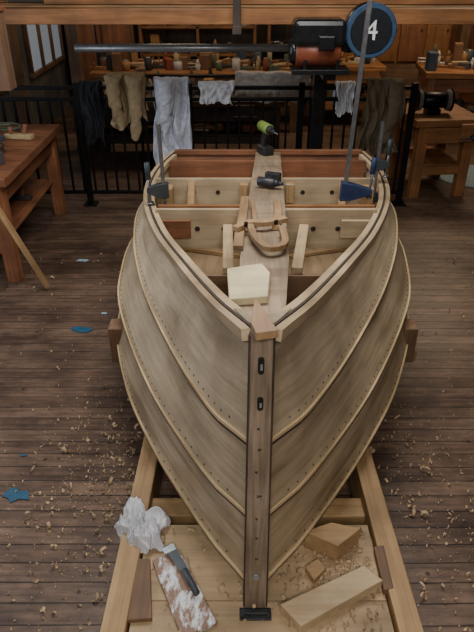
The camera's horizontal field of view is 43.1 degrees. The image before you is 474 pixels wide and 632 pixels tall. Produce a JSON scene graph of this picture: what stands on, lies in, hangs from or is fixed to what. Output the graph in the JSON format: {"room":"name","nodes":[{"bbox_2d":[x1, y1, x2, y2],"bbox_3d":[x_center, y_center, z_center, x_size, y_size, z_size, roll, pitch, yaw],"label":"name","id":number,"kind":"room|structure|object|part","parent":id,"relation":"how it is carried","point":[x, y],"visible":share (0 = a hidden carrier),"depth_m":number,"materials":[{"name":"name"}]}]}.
{"room":"shipyard hall","nodes":[
{"label":"shipyard hall","id":0,"kind":"room"},
{"bbox_2d":[0,25,72,123],"bbox_3d":[-2.540,-3.537,6.657,0.080,3.100,4.150,0,31,0],"label":"wall partition","id":1,"kind":"structure","parent":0,"point":[59,74],"depth_m":7.79,"materials":[{"name":"brown wood"}]},
{"bbox_2d":[27,25,61,71],"bbox_3d":[-2.488,-3.848,7.551,0.010,1.300,1.500,0,31,0],"label":"pane","id":2,"kind":"object","parent":1,"relation":"attached to","point":[32,33],"visible":0.22,"depth_m":7.70,"materials":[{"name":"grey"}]},
{"bbox_2d":[29,55,65,78],"bbox_3d":[-2.470,-3.293,7.890,0.050,0.050,1.580,0,31,0],"label":"rail","id":3,"kind":"object","parent":1,"relation":"attached to","point":[41,70],"visible":1,"depth_m":7.74,"materials":[{"name":"brown wood"}]},
{"bbox_2d":[22,25,34,75],"bbox_3d":[-2.470,-3.457,6.911,0.050,1.300,0.040,0,31,0],"label":"mullion","id":4,"kind":"object","parent":3,"relation":"on","point":[24,27],"visible":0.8,"depth_m":7.08,"materials":[{"name":"brown wood"}]},
{"bbox_2d":[36,25,45,68],"bbox_3d":[-2.470,-3.717,7.338,0.050,1.300,0.040,0,31,0],"label":"mullion","id":5,"kind":"object","parent":3,"relation":"on","point":[37,26],"visible":0.39,"depth_m":7.52,"materials":[{"name":"brown wood"}]},
{"bbox_2d":[47,25,55,61],"bbox_3d":[-2.470,-3.978,7.764,0.050,1.300,0.040,0,31,0],"label":"mullion","id":6,"kind":"object","parent":3,"relation":"on","point":[48,26],"visible":0.41,"depth_m":7.96,"materials":[{"name":"brown wood"}]},
{"bbox_2d":[58,25,64,54],"bbox_3d":[-2.470,-4.239,8.191,0.050,1.300,0.040,0,31,0],"label":"mullion","id":7,"kind":"object","parent":3,"relation":"on","point":[59,26],"visible":0.38,"depth_m":8.41,"materials":[{"name":"brown wood"}]},
{"bbox_2d":[0,102,473,631],"bbox_3d":[0.500,-0.100,4.098,7.200,0.100,12.100,0,31,0],"label":"floor","id":8,"kind":"structure","parent":0,"point":[437,225],"depth_m":3.07,"materials":[{"name":"brown wood"}]},
{"bbox_2d":[2,487,28,502],"bbox_3d":[-0.950,0.767,2.575,0.114,0.004,0.085,-7,32,-12],"label":"scrap","id":9,"kind":"object","parent":8,"relation":"on","point":[10,494],"visible":1,"depth_m":2.57,"materials":[{"name":"plastic"}]},
{"bbox_2d":[6,25,41,170],"bbox_3d":[-2.200,-2.898,5.612,0.180,3.099,0.180,0,31,0],"label":"timber post","id":10,"kind":"object","parent":8,"relation":"on","point":[20,106],"visible":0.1,"depth_m":5.92,"materials":[{"name":"brown wood"}]},
{"bbox_2d":[0,207,49,288],"bbox_3d":[-1.433,-0.493,3.936,0.288,0.706,0.050,-2,31,-4],"label":"leaning board","id":11,"kind":"object","parent":8,"relation":"on","point":[3,217],"visible":1,"depth_m":3.95,"materials":[{"name":"brown wood"}]},
{"bbox_2d":[0,122,66,282],"bbox_3d":[-2.000,-0.951,4.491,1.050,0.943,1.538,0,31,0],"label":"workbench","id":12,"kind":"object","parent":8,"relation":"on","point":[23,147],"visible":1,"depth_m":4.55,"materials":[{"name":"brown wood"}]},
{"bbox_3d":[-1.745,-1.204,4.264,0.191,0.083,0.149,0,31,0],"label":"coiled cord","id":13,"kind":"part","parent":12,"relation":"part of","materials":[{"name":"blue"}]},
{"bbox_3d":[-1.730,-1.414,4.581,0.031,0.060,0.030,0,31,0],"label":"plane knob","id":14,"kind":"part","parent":12,"relation":"part of","materials":[{"name":"brown wood"}]},
{"bbox_3d":[-1.795,-1.491,4.733,0.191,0.083,0.149,0,31,0],"label":"coiled cord","id":15,"kind":"part","parent":12,"relation":"part of","materials":[{"name":"green"}]},
{"bbox_3d":[-1.565,-0.556,4.078,0.090,0.700,0.090,0,31,0],"label":"leg","id":16,"kind":"part","parent":12,"relation":"part of","materials":[{"name":"brown wood"}]},
{"bbox_3d":[-1.565,-1.115,4.475,0.050,0.120,1.200,0,31,0],"label":"rail","id":17,"kind":"part","parent":12,"relation":"part of","materials":[{"name":"brown wood"}]},
{"bbox_2d":[9,179,52,229],"bbox_3d":[-2.000,-0.841,4.641,0.850,0.020,1.280,0,31,0],"label":"shelf","id":18,"kind":"object","parent":12,"relation":"attached to","point":[20,208],"depth_m":4.73,"materials":[{"name":"brown wood"}]},
{"bbox_3d":[-1.565,-1.212,5.153,0.090,0.700,0.090,0,31,0],"label":"leg","id":19,"kind":"part","parent":12,"relation":"part of","materials":[{"name":"brown wood"}]},
{"bbox_2d":[64,25,93,151],"bbox_3d":[-1.750,-3.263,6.210,0.180,3.099,0.180,0,31,0],"label":"timber post","id":20,"kind":"object","parent":8,"relation":"on","point":[71,31],"visible":0.24,"depth_m":6.44,"materials":[{"name":"brown wood"}]},
{"bbox_2d":[71,326,92,332],"bbox_3d":[-0.958,0.083,3.695,0.138,0.004,0.063,3,32,5],"label":"scrap","id":21,"kind":"object","parent":8,"relation":"on","point":[77,328],"visible":1,"depth_m":3.69,"materials":[{"name":"plastic"}]},
{"bbox_2d":[78,25,138,80],"bbox_3d":[-1.900,-3.779,8.686,0.900,1.400,0.375,0,31,0],"label":"upper cabinet","id":22,"kind":"object","parent":8,"relation":"on","point":[105,34],"visible":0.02,"depth_m":8.40,"materials":[{"name":"brown wood"}]},
{"bbox_3d":[-2.110,-3.774,8.486,0.390,1.100,0.030,0,31,0],"label":"door","id":23,"kind":"part","parent":22,"relation":"part of","materials":[{"name":"brown wood"}]},
{"bbox_3d":[-1.690,-3.774,8.486,0.390,1.100,0.030,0,31,0],"label":"door","id":24,"kind":"part","parent":22,"relation":"part of","materials":[{"name":"brown wood"}]},
{"bbox_2d":[93,66,284,163],"bbox_3d":[-0.550,-2.168,6.502,2.100,0.926,0.738,0,31,0],"label":"workbench","id":25,"kind":"object","parent":8,"relation":"on","point":[244,105],"visible":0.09,"depth_m":6.44,"materials":[{"name":"brown wood"}]},
{"bbox_3d":[-1.510,-1.946,6.451,0.090,0.600,0.090,0,31,0],"label":"leg","id":26,"kind":"part","parent":25,"relation":"part of","materials":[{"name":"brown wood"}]},
{"bbox_3d":[-1.510,-2.186,6.843,0.090,0.600,0.090,0,31,0],"label":"leg","id":27,"kind":"part","parent":25,"relation":"part of","materials":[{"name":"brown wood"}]},
{"bbox_2d":[147,79,152,91],"bbox_3d":[-0.952,-2.527,6.582,0.060,0.135,0.060,0,31,0],"label":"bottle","id":28,"kind":"object","parent":25,"relation":"on","point":[150,83],"depth_m":6.55,"materials":[{"name":"beige plastic"}]},
{"bbox_2d":[189,68,194,85],"bbox_3d":[-0.490,-2.563,6.534,0.060,0.247,0.060,0,31,0],"label":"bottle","id":29,"kind":"object","parent":25,"relation":"on","point":[191,70],"depth_m":6.50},
{"bbox_2d":[190,80,194,96],"bbox_3d":[-0.471,-2.369,6.275,0.060,0.186,0.060,0,31,0],"label":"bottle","id":30,"kind":"object","parent":25,"relation":"on","point":[193,91],"depth_m":6.26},
{"bbox_2d":[208,66,212,74],"bbox_3d":[-0.288,-2.585,6.553,0.060,0.265,0.060,0,31,0],"label":"bottle","id":31,"kind":"object","parent":25,"relation":"on","point":[210,72],"depth_m":6.50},
{"bbox_3d":[0.410,-1.946,6.451,0.090,0.600,0.090,0,31,0],"label":"leg","id":32,"kind":"part","parent":25,"relation":"part of","materials":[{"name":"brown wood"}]},
{"bbox_2d":[89,43,297,132],"bbox_3d":[-0.516,-2.902,7.643,2.640,0.990,0.858,0,31,0],"label":"workbench","id":33,"kind":"object","parent":8,"relation":"on","point":[109,62],"visible":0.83,"depth_m":7.46,"materials":[{"name":"brown wood"}]},
{"bbox_2d":[195,59,199,70],"bbox_3d":[-0.484,-3.088,7.389,0.060,0.132,0.060,0,31,0],"label":"bottle","id":34,"kind":"object","parent":33,"relation":"on","point":[197,65],"depth_m":7.37,"materials":[{"name":"white plastic"}]},
{"bbox_2d":[249,52,252,65],"bbox_3d":[0.175,-3.206,7.530,0.058,0.186,0.058,0,31,0],"label":"bottle","id":35,"kind":"object","parent":33,"relation":"on","point":[250,56],"depth_m":7.50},
{"bbox_2d":[256,56,260,69],"bbox_3d":[0.267,-3.149,7.463,0.060,0.158,0.060,0,31,0],"label":"bottle","id":36,"kind":"object","parent":33,"relation":"on","point":[258,62],"depth_m":7.45,"materials":[{"name":"yellow plastic"}]},
{"bbox_2d":[267,43,271,59],"bbox_3d":[0.416,-3.326,7.647,0.060,0.270,0.060,0,31,0],"label":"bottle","id":37,"kind":"object","parent":33,"relation":"on","point":[269,54],"depth_m":7.63,"materials":[{"name":"beige plastic"}]},
{"bbox_2d":[281,101,289,108],"bbox_3d":[-0.500,-2.769,7.800,2.400,0.020,0.580,0,31,0],"label":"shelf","id":38,"kind":"object","parent":33,"relation":"attached to","point":[285,101],"depth_m":7.58,"materials":[{"name":"brown wood"}]},
{"bbox_3d":[0.710,-2.649,7.545,0.090,0.660,0.090,0,31,0],"label":"leg","id":39,"kind":"part","parent":33,"relation":"part of","materials":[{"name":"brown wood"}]},
{"bbox_2d":[138,25,255,61],"bbox_3d":[-0.550,-3.802,8.614,1.650,1.515,0.401,0,31,0],"label":"storage shelf","id":40,"kind":"object","parent":8,"relation":"on","point":[155,38],"visible":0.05,"depth_m":8.45,"materials":[{"name":"brown wood"}]},
{"bbox_2d":[0,82,418,206],"bbox_3d":[-0.400,-1.481,5.247,3.880,1.060,0.120,0,31,0],"label":"steel railing","id":41,"kind":"object","parent":8,"relation":"on","point":[79,123],"visible":0.54,"depth_m":5.14,"materials":[{"name":"black metal"}]},
{"bbox_3d":[-1.340,-1.481,5.247,0.050,1.060,0.050,0,31,0],"label":"post","id":42,"kind":"part","parent":41,"relation":"part of","materials":[{"name":"black metal"}]},
{"bbox_2d":[77,79,106,146],"bbox_3d":[-1.214,-1.715,5.090,0.196,0.547,0.173,3,32,4],"label":"jacket","id":43,"kind":"object","parent":41,"relation":"hanging from","point":[93,110],"visible":0.98,"depth_m":5.03,"materials":[{"name":"fabric"}]},
{"bbox_2d":[103,72,148,140],"bbox_3d":[-0.914,-1.753,5.028,0.327,0.538,0.264,0,31,0],"label":"trousers","id":44,"kind":"object","parent":41,"relation":"hanging from","point":[126,92],"visible":1,"depth_m":4.92,"materials":[{"name":"fabric"}]},
{"bbox_2d":[152,76,191,164],"bbox_3d":[-0.553,-1.615,5.115,0.342,0.800,0.265,0,31,0],"label":"towel","id":45,"kind":"object","parent":41,"relation":"hanging from","point":[171,94],"visible":0.82,"depth_m":5.01,"materials":[{"name":"grey fabric"}]},
{"bbox_3d":[-0.400,-1.481,5.247,0.050,1.060,0.050,0,31,0],"label":"post","id":46,"kind":"part","parent":41,"relation":"part of","materials":[{"name":"black metal"}]},
{"bbox_3d":[-0.400,-1.822,5.039,3.800,0.030,0.035,0,31,0],"label":"rail","id":47,"kind":"part","parent":41,"relation":"part of","materials":[{"name":"black metal"}]},
{"bbox_3d":[-0.400,-1.899,4.992,3.800,0.030,0.035,0,31,0],"label":"rail","id":48,"kind":"part","parent":41,"relation":"part of","materials":[{"name":"black metal"}]},
{"bbox_2d":[198,80,234,104],"bbox_3d":[-0.169,-1.865,5.002,0.306,0.186,0.158,0,31,0],"label":"towel","id":49,"kind":"object","parent":41,"relation":"hanging from","point":[212,92],"visible":0.99,"depth_m":4.96,"materials":[{"name":"fabric"}]},
{"bbox_3d":[-0.400,-1.131,5.461,3.800,0.030,0.035,0,31,0],"label":"rail","id":50,"kind":"part","parent":41,"relation":"part of","materials":[{"name":"black metal"}]},
{"bbox_3d":[0.540,-1.481,5.247,0.050,1.060,0.050,0,31,0],"label":"post","id":51,"kind":"part","parent":41,"relation":"part of","materials":[{"name":"black metal"}]},
{"bbox_2d":[332,80,355,116],"bbox_3d":[0.896,-1.819,5.024,0.171,0.282,0.159,-2,31,-3],"label":"towel","id":52,"kind":"object","parent":41,"relation":"hanging from","point":[344,91],"visible":0.96,"depth_m":4.98,"materials":[{"name":"fabric"}]},
{"bbox_2d":[358,77,405,155],"bbox_3d":[1.221,-1.674,5.071,0.374,0.631,0.262,0,31,0],"label":"jacket","id":53,"kind":"object","parent":41,"relation":"hanging from","point":[385,97],"visible":0.94,"depth_m":5.01,"materials":[{"name":"fabric"}]},
{"bbox_3d":[1.480,-1.481,5.247,0.050,1.060,0.050,0,31,0],"label":"post","id":54,"kind":"part","parent":41,"relation":"part of","materials":[{"name":"black metal"}]},
{"bbox_2d":[141,75,312,188],"bbox_3d":[-0.075,-1.798,5.815,1.678,1.017,0.526,0,31,0],"label":"drying rack","id":55,"kind":"object","parent":8,"relation":"on","point":[147,76],"visible":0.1,"depth_m":5.55,"materials":[{"name":"black metal"}]},
{"bbox_3d":[-0.900,-1.728,5.711,0.028,1.031,0.028,0,17,0],"label":"leg","id":56,"kind":"part","parent":55,"relation":"part of","materials":[{"name":"black metal"}]},
{"bbox_3d":[-0.900,-1.859,5.924,0.028,1.031,0.028,0,45,0],"label":"leg","id":57,"kind":"part","parent":55,"relation":"part of","materials":[{"name":"black metal"}]},
{"bbox_2d":[234,70,310,103],"bbox_3d":[0.326,-2.135,5.593,0.709,0.283,0.162,0,31,0],"label":"sheet","id":58,"kind":"object","parent":55,"relation":"on","point":[242,77],"visible":0.8,"depth_m":5.54,"materials":[{"name":"fabric"}]},
{"bbox_2d":[0,252,473,631],"bbox_3d":[0.199,0.481,3.015,4.003,0.033,3.778,0,31,0],"label":"wood shavings","id":59,"kind":"object","parent":8,"relation":"on","point":[373,450],"visible":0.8,"depth_m":2.57},
{"bbox_2d":[100,319,423,631],"bbox_3d":[0.135,0.271,2.983,1.525,0.430,3.090,0,31,0],"label":"cradle","id":60,"kind":"object","parent":8,"relation":"on","point":[221,587],"depth_m":2.02,"materials":[{"name":"brown wood"}]},
{"bbox_2d":[127,558,151,622],"bbox_3d":[-0.318,0.888,1.958,0.083,0.020,0.229,-3,32,-6],"label":"brown offcut","id":61,"kind":"object","parent":60,"relation":"on","point":[140,610],"visible":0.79,"depth_m":1.92,"materials":[{"name":"brown wood"}]},
{"bbox_2d":[114,496,170,553],"bbox_3d":[-0.342,0.732,2.152,0.203,0.072,0.246,0,31,0],"label":"rag","id":62,"kind":"object","parent":60,"relation":"on","point":[145,535],"visible":0.99,"depth_m":2.13,"materials":[{"name":"white fabric"}]},
{"bbox_2d":[152,550,216,631],"bbox_3d":[-0.178,0.895,1.948,0.116,0.018,0.297,-14,34,-22],"label":"board","id":63,"kind":"object","parent":60,"relation":"on","point":[191,613],"visible":1,"depth_m":1.92,"materials":[{"name":"brown wood"}]},
{"bbox_2d":[161,543,199,595],"bbox_3d":[-0.188,0.837,1.988,0.046,0.022,0.220,-17,35,-26],"label":"knife","id":64,"kind":"object","parent":63,"relation":"on","point":[170,549],"visible":1,"depth_m":2.00,"materials":[{"name":"metal"}]},
{"bbox_3d":[-0.200,0.820,2.027,0.036,0.002,0.138,-21,37,-30],"label":"blade","id":65,"kind":"part","parent":64,"relation":"part of","materials":[{"name":"grey metal"}]},
{"bbox_3d":[-0.151,0.862,1.946,0.022,0.022,0.099,-16,35,-24],"label":"handle","id":66,"kind":"part","parent":64,"relation":"part of","materials":[{"name":"black plastic"}]},
{"bbox_3d":[0.058,0.933,1.884,0.100,0.020,0.040,0,31,0],"label":"stem foot bracket","id":67,"kind":"part","parent":60,"relation":"part of","materials":[{"name":"black metal"}]},
{"bbox_3d":[0.075,1.007,1.804,0.825,0.020,0.310,0,31,0],"label":"platform panel","id":68,"kind":"part","parent":60,"relation":"part of","materials":[{"name":"brown wood"}]},
{"bbox_2d":[117,149,410,607],"bbox_3d":[0.167,-0.314,2.938,1.632,1.050,3.074,0,31,0],"label":"wooden boat","id":69,"kind":"object","parent":60,"relation":"on","point":[258,416],"visible":0.94,"depth_m":2.22,"materials":[{"name":"brown wood"}]},
{"bbox_2d":[144,123,168,204],"bbox_3d":[-0.429,-0.718,3.193,0.121,0.600,0.038,-1,31,1],"label":"clamp","id":70,"kind":"object","parent":69,"relation":"attached to","point":[159,190],"visible":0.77,"depth_m":3.19,"materials":[{"name":"metal"}]},
{"bbox_3d":[-0.472,-0.764,3.165,0.030,0.090,0.030,-1,31,1],"label":"handle","id":71,"kind":"part","parent":70,"relation":"part of","materials":[{"name":"paint"}]},
{"bbox_2d":[227,264,269,304],"bbox_3d":[0.043,-0.118,2.182,0.161,0.049,0.311,0,31,0],"label":"board","id":72,"kind":"object","parent":69,"relation":"on","point":[245,283],"visible":0.84,"depth_m":2.14,"materials":[{"name":"brown wood"}]},
{"bbox_2d":[252,574,259,579],"bbox_3d":[0.058,0.794,1.826,0.024,0.024,0.008,0,31,0],"label":"washer","id":73,"kind":"object","parent":69,"relation":"in","point":[254,576],"depth_m":1.82,"materials":[{"name":"grey metal"}]},
{"bbox_3d":[0.058,0.481,1.657,0.068,1.028,0.043,0,31,0],"label":"stem","id":74,"kind":"part","parent":69,"relation":"part of","materials":[{"name":"brown wood"}]},
{"bbox_2d":[232,196,288,251],"bbox_3d":[0.106,-0.442,2.776,0.254,0.096,0.787,0,31,0],"label":"clamp","id":75,"kind":"object","parent":69,"relation":"on","point":[243,223],"visible":1,"depth_m":2.66,"materials":[{"name":"brown wood"}]},
{"bbox_3d":[0.080,-0.504,2.881,0.023,0.043,0.323,-1,31,-1],"label":"post","id":76,"kind":"part","parent":75,"relation":"part of","materials":[{"name":"brown wood"}]},
{"bbox_3d":[0.130,-0.335,2.548,0.174,0.040,0.285,0,31,0],"label":"bow handle","id":77,"kind":"part","parent":75,"relation":"part of","materials":[{"name":"brown wood"}]},
{"bbox_2d":[257,120,277,155],"bbox_3d":[0.211,-1.164,3.975,0.075,0.206,0.250,-12,34,-19],"label":"cordless drill","id":78,"kind":"object","parent":69,"relation":"on","point":[264,149],"visible":1,"depth_m":4.00,"materials":[{"name":"green plastic"}]},
{"bbox_3d":[0.184,-1.193,4.033,0.035,0.110,0.045,-12,42,-19],"label":"handle","id":79,"kind":"part","parent":78,"relation":"part of","materials":[{"name":"black plastic"}]},
{"bbox_2d":[257,171,289,186],"bbox_3d":[0.223,-0.755,3.353,0.188,0.062,0.156,11,33,18],"label":"cordless drill","id":80,"kind":"object","parent":69,"relation":"on","point":[271,179],"visible":1,"depth_m":3.31,"materials":[{"name":"black plastic"}]},
{"bbox_2d":[339,0,377,200],"bbox_3d":[0.660,-0.987,3.147,0.193,1.193,0.048,0,31,0],"label":"clamp","id":81,"kind":"object","parent":69,"relation":"attached to","point":[349,191],"visible":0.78,"depth_m":3.21,"materials":[{"name":"metal"}]},
{"bbox_3d":[0.740,-0.814,3.252,0.030,0.090,0.030,2,31,-1],"label":"handle","id":82,"kind":"part","parent":81,"relation":"part of","materials":[{"name":"paint"}]},
{"bbox_2d":[373,121,392,203],"bbox_3d":[0.869,-0.911,3.603,0.101,0.500,0.036,0,31,0],"label":"clamp","id":83,"kind":"object","parent":69,"relation":"attached to","point":[382,164],"visible":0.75,"depth_m":3.58,"materials":[{"name":"metal"}]},
{"bbox_3d":[0.901,-1.000,3.549,0.030,0.090,0.030,0,31,0],"label":"handle","id":84,"kind":"part","parent":83,"relation":"part of","materials":[{"name":"paint"}]},
{"bbox_3d":[0.076,0.847,2.065,0.811,0.020,0.297,0,31,0],"label":"platform panel","id":85,"kind":"part","parent":60,"relation":"part of","materials":[{"name":"brown wood"}]},
{"bbox_2d":[305,559,325,584],"bbox_3d":[0.263,0.854,2.004,0.064,0.030,0.056,-19,36,-28],"label":"small offcut","id":86,"kind":"object","parent":60,"relation":"on","point":[313,570],"visible":0.94,"depth_m":1.99,"materials":[{"name":"brown wood"}]},
{"bbox_2d":[280,566,381,631],"bbox_3d":[0.304,0.896,1.920,0.336,0.045,0.091,-16,35,-24],"label":"block","id":87,"kind":"object","parent":60,"relation":"on","point":[309,609],"visible":0.99,"depth_m":1.89,"materials":[{"name":"brown wood"}]},
{"bbox_2d":[304,522,359,560],"bbox_3d":[0.327,0.779,2.074,0.183,0.085,0.092,8,32,12],"label":"block","id":88,"kind":"object","parent":60,"relation":"on","point":[335,540],"visible":0.88,"depth_m":2.05,"materials":[{"name":"brown wood"}]},
{"bbox_2d":[373,546,393,594],"bbox_3d":[0.491,0.850,2.011,0.036,0.030,0.170,0,31,0],"label":"side offcut","id":89,"kind":"object","parent":60,"relation":"on","point":[381,561],"visible":0.91,"depth_m":2.00,"materials":[{"name":"brown wood"}]},
{"bbox_2d":[266,25,288,56],"bbox_3d":[1.016,-3.854,8.602,1.408,1.615,0.320,0,31,0],"label":"storage shelf","id":90,"kind":"object","parent":8,"relation":"on","point":[268,26],"visible":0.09,"depth_m":8.46,"materials":[{"name":"brown wood"}]},
{"bbox_2d":[288,2,396,148],"bbox_3d":[0.644,-1.254,4.228,0.644,1.735,0.675,0,31,0],"label":"disc sander","id":91,"kind":"object","parent":8,"relation":"on","point":[316,45],"visible":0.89,"depth_m":3.66,"materials":[{"name":"black paint"}]},
{"bbox_3d":[0.501,-1.655,3.747,0.280,0.180,0.180,0,31,0],"label":"motor","id":92,"kind":"part","parent":91,"relation":"part of","materials":[{"name":"orange paint"}]},
{"bbox_3d":[0.521,-1.561,3.804,0.360,0.030,0.200,0,31,0],"label":"motor mount","id":93,"kind":"part","parent":91,"relation":"part of","materials":[{"name":"black paint"}]},
{"bbox_3d":[0.581,-1.634,3.982,0.080,0.050,0.500,0,31,0],"label":"arm","id":94,"kind":"part","parent":91,"relation":"part of","materials":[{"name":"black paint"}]},
{"bbox_2d":[306,52,385,116],"bbox_3d":[1.345,-3.038,7.904,1.059,0.950,0.838,0,31,0],"label":"workbench","id":95,"kind":"object","parent":8,"relation":"on","point":[373,68],"visible":0.24,"depth_m":7.64,"materials":[{"name":"brown wood"}]},
{"bbox_3d":[1.015,-3.110,8.271,0.090,0.690,0.090,0,31,0],"label":"leg","id":96,"kind":"part","parent":95,"relation":"part of","materials":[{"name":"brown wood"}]},
{"bbox_2d":[325,93,365,103],"bbox_3d":[1.400,-2.925,8.056,0.750,0.020,0.580,0,31,0],"label":"shelf","id":97,"kind":"object","parent":95,"relation":"attached to","point":[362,94],"depth_m":7.83,"materials":[{"name":"brown wood"}]},
{"bbox_3d":[1.785,-3.110,8.271,0.090,0.690,0.090,0,31,0],"label":"leg","id":98,"kind":"part","parent":95,"relation":"part of","materials":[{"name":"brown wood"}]},
{"bbox_2d":[362,25,452,102],"bbox_3d":[2.450,-3.815,8.649,1.100,1.500,0.400,0,31,0],"label":"upper cabinet","id":99,"kind":"object","parent":8,"relation":"on","point":[411,42],"visible":0.44,"depth_m":8.47,"materials":[{"name":"brown wood"}]},
{"bbox_3d":[2.090,-3.988,8.356,0.330,0.820,0.030,0,31,0],"label":"door","id":100,"kind":"part","parent":99,"relation":"part of","materials":[{"name":"brown wood"}]},
{"bbox_3d":[2.450,-3.988,8.356,0.330,0.820,0.030,0,31,0],"label":"door","id":101,"kind":"part","parent":99,"relation":"part of","materials":[{"name":"brown wood"}]},
{"bbox_3d":[2.810,-3.988,8.356,0.330,0.820,0.030,0,31,0],"label":"door","id":102,"kind":"part","parent":99,"relation":"part of","materials":[{"name":"brown wood"}]},
{"bbox_2d":[388,103,473,197],"bbox_3d":[1.857,-1.559,5.702,0.620,0.720,0.838,-3,32,-5],"label":"workbench","id":103,"kind":"object","parent":8,"relation":"on","point":[456,125],"visible":0.8,"depth_m":5.51,"materials":[{"name":"brown wood"}]},
{"bbox_3d":[1.603,-1.704,5.997,0.090,0.660,0.090,-3,32,-5],"label":"leg","id":104,"kind":"part","parent":103,"relation":"part of","materials":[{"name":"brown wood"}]},
{"bbox_3d":[1.631,-1.772,5.629,0.050,0.120,0.500,-3,32,-5],"label":"rail","id":105,"kind":"part","parent":103,"relation":"part of","materials":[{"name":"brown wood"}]},
{"bbox_3d":[1.659,-1.414,5.521,0.090,0.660,0.090,-3,32,-5],"label":"leg","id":106,"kind":"part","parent":103,"relation":"part of","materials":[{"name":"brown wood"}]},
{"bbox_2d":[400,146,458,166],"bbox_3d":[1.850,-1.545,5.794,0.420,0.020,0.580,-3,32,-5],"label":"shelf","id":107,"kind":"object","parent":103,"relation":"attached to","point":[435,156],"depth_m":5.70,"materials":[{"name":"brown wood"}]},
{"bbox_2d":[415,88,454,114],"bbox_3d":[1.780,-1.946,5.432,0.320,0.218,0.200,0,31,0],"label":"grinder","id":108,"kind":"object","parent":103,"relation":"on","point":[431,102],"visible":0.87,"depth_m":5.37,"materials":[{"name":"black metal"}]},
{"bbox_3d":[1.780,-1.954,5.427,0.200,0.140,0.140,0,31,0],"label":"motor","id":109,"kind":"part","parent":108,"relation":"part of","materials":[{"name":"black metal"}]},
{"bbox_3d":[2.041,-1.727,6.035,0.090,0.660,0.090,-3,32,-5],"label":"leg","id":110,"kind":"part","parent":103,"relation":"part of","materials":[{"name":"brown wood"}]},
{"bbox_3d":[2.097,-1.437,5.559,0.090,0.660,0.090,-3,32,-5],"label":"leg","id":111,"kind":"part","parent":103,"relation":"part of","materials":[{"name":"brown wood"}]},
{"bbox_2d":[415,42,473,112],"bbox_3d":[3.063,-2.665,7.192,1.774,1.055,0.938,3,32,5],"label":"workbench","id":112,"kind":"object","parent":8,"relation":"on","point":[456,71],"visible":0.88,"depth_m":6.99,"materials":[{"name":"brown wood"}]},
{"bbox_3d":[2.327,-2.779,7.681,0.090,0.740,0.090,3,32,5],"label":"leg","id":113,"kind":"part","parent":112,"relation":"part of","materials":[{"name":"brown wood"}]},
{"bbox_3d":[2.294,-2.855,7.250,0.050,0.120,0.600,3,32,5],"label":"rail","id":114,"kind":"part","parent":112,"relation":"part of","materials":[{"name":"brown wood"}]},
{"bbox_3d":[2.261,-2.437,7.121,0.090,0.740,0.090,3,32,5],"label":"leg","id":115,"kind":"part","parent":112,"relation":"part of","materials":[{"name":"brown wood"}]},
{"bbox_2d":[437,50,440,64],"bbox_3d":[2.402,-3.073,7.165,0.060,0.179,0.060,0,31,0],"label":"bottle","id":116,"kind":"object","parent":112,"relation":"on","point":[439,58],"depth_m":7.14,"materials":[{"name":"white plastic"}]},
{"bbox_2d":[444,50,450,64],"bbox_3d":[2.517,-3.069,7.155,0.060,0.184,0.060,0,31,0],"label":"bottle","id":117,"kind":"object","parent":112,"relation":"on","point":[447,60],"depth_m":7.13,"materials":[{"name":"brown plastic"}]},
{"bbox_2d":[437,165,473,187],"bbox_3d":[2.430,-1.451,6.203,0.760,0.011,0.760,0,31,0],"label":"floor mat","id":118,"kind":"object","parent":8,"relation":"on","point":[470,176],"visible":0.39,"depth_m":6.12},
{"bbox_2d":[455,25,470,98],"bbox_3d":[3.100,-4.305,7.917,0.180,3.099,0.180,0,31,0],"label":"timber post","id":119,"kind":"object","parent":8,"relation":"on","point":[464,30],"visible":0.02,"depth_m":8.16,"materials":[{"name":"brown wood"}]},
{"bbox_2d":[136,25,362,101],"bbox_3d":[0.500,-4.644,8.471,7.200,3.100,0.100,0,31,0],"label":"wall","id":120,"kind":"structure","parent":0,"point":[281,32],"depth_m":8.76,"materials":[{"name":"brown wood"}]},
{"bbox_2d":[448,25,473,101],"bbox_3d":[3.450,-3.938,8.773,0.750,1.560,0.070,0,31,0],"label":"board","id":121,"kind":"object","parent":120,"relation":"attached to","point":[467,97],"visible":0.05,"depth_m":8.76,"materials":[{"name":"brown wood"}]},
{"bbox_3d":[0.500,-2.831,2.431,7.200,0.100,12.100,0,31,0],"label":"ceiling","id":122,"kind":"structure","parent":0,"visible":0},
{"bbox_2d":[0,5,16,90],"bbox_3d":[-1.353,-2.055,2.963,0.180,1.780,0.140,0,31,0],"label":"tool case","id":123,"kind":"object","parent":122,"relation":"hanging from","point":[7,75],"visible":1,"depth_m":3.33,"materials":[{"name":"brown wood"}]},
{"bbox_3d":[-1.353,-1.645,3.213,0.180,0.025,0.140,0,31,0],"label":"lid","id":124,"kind":"part","parent":123,"relation":"part of","materials":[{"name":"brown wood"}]},
{"bbox_2d":[74,25,287,51],"bbox_3d":[-0.403,-2.811,4.201,1.705,1.780,0.060,0,31,0],"label":"tube","id":125,"kind":"object","parent":122,"relation":"hanging from","point":[96,47],"visible":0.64,"depth_m":4.62,"materials":[{"name":"grey metal"}]},
{"bbox_2d":[0,0,473,34],"bbox_3d":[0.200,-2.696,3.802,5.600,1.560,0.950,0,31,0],"label":"ceiling beam","id":126,"kind":"structure","parent":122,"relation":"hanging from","point":[236,13],"depth_m":3.84,"materials":[{"name":"brown wood"}]}
]}

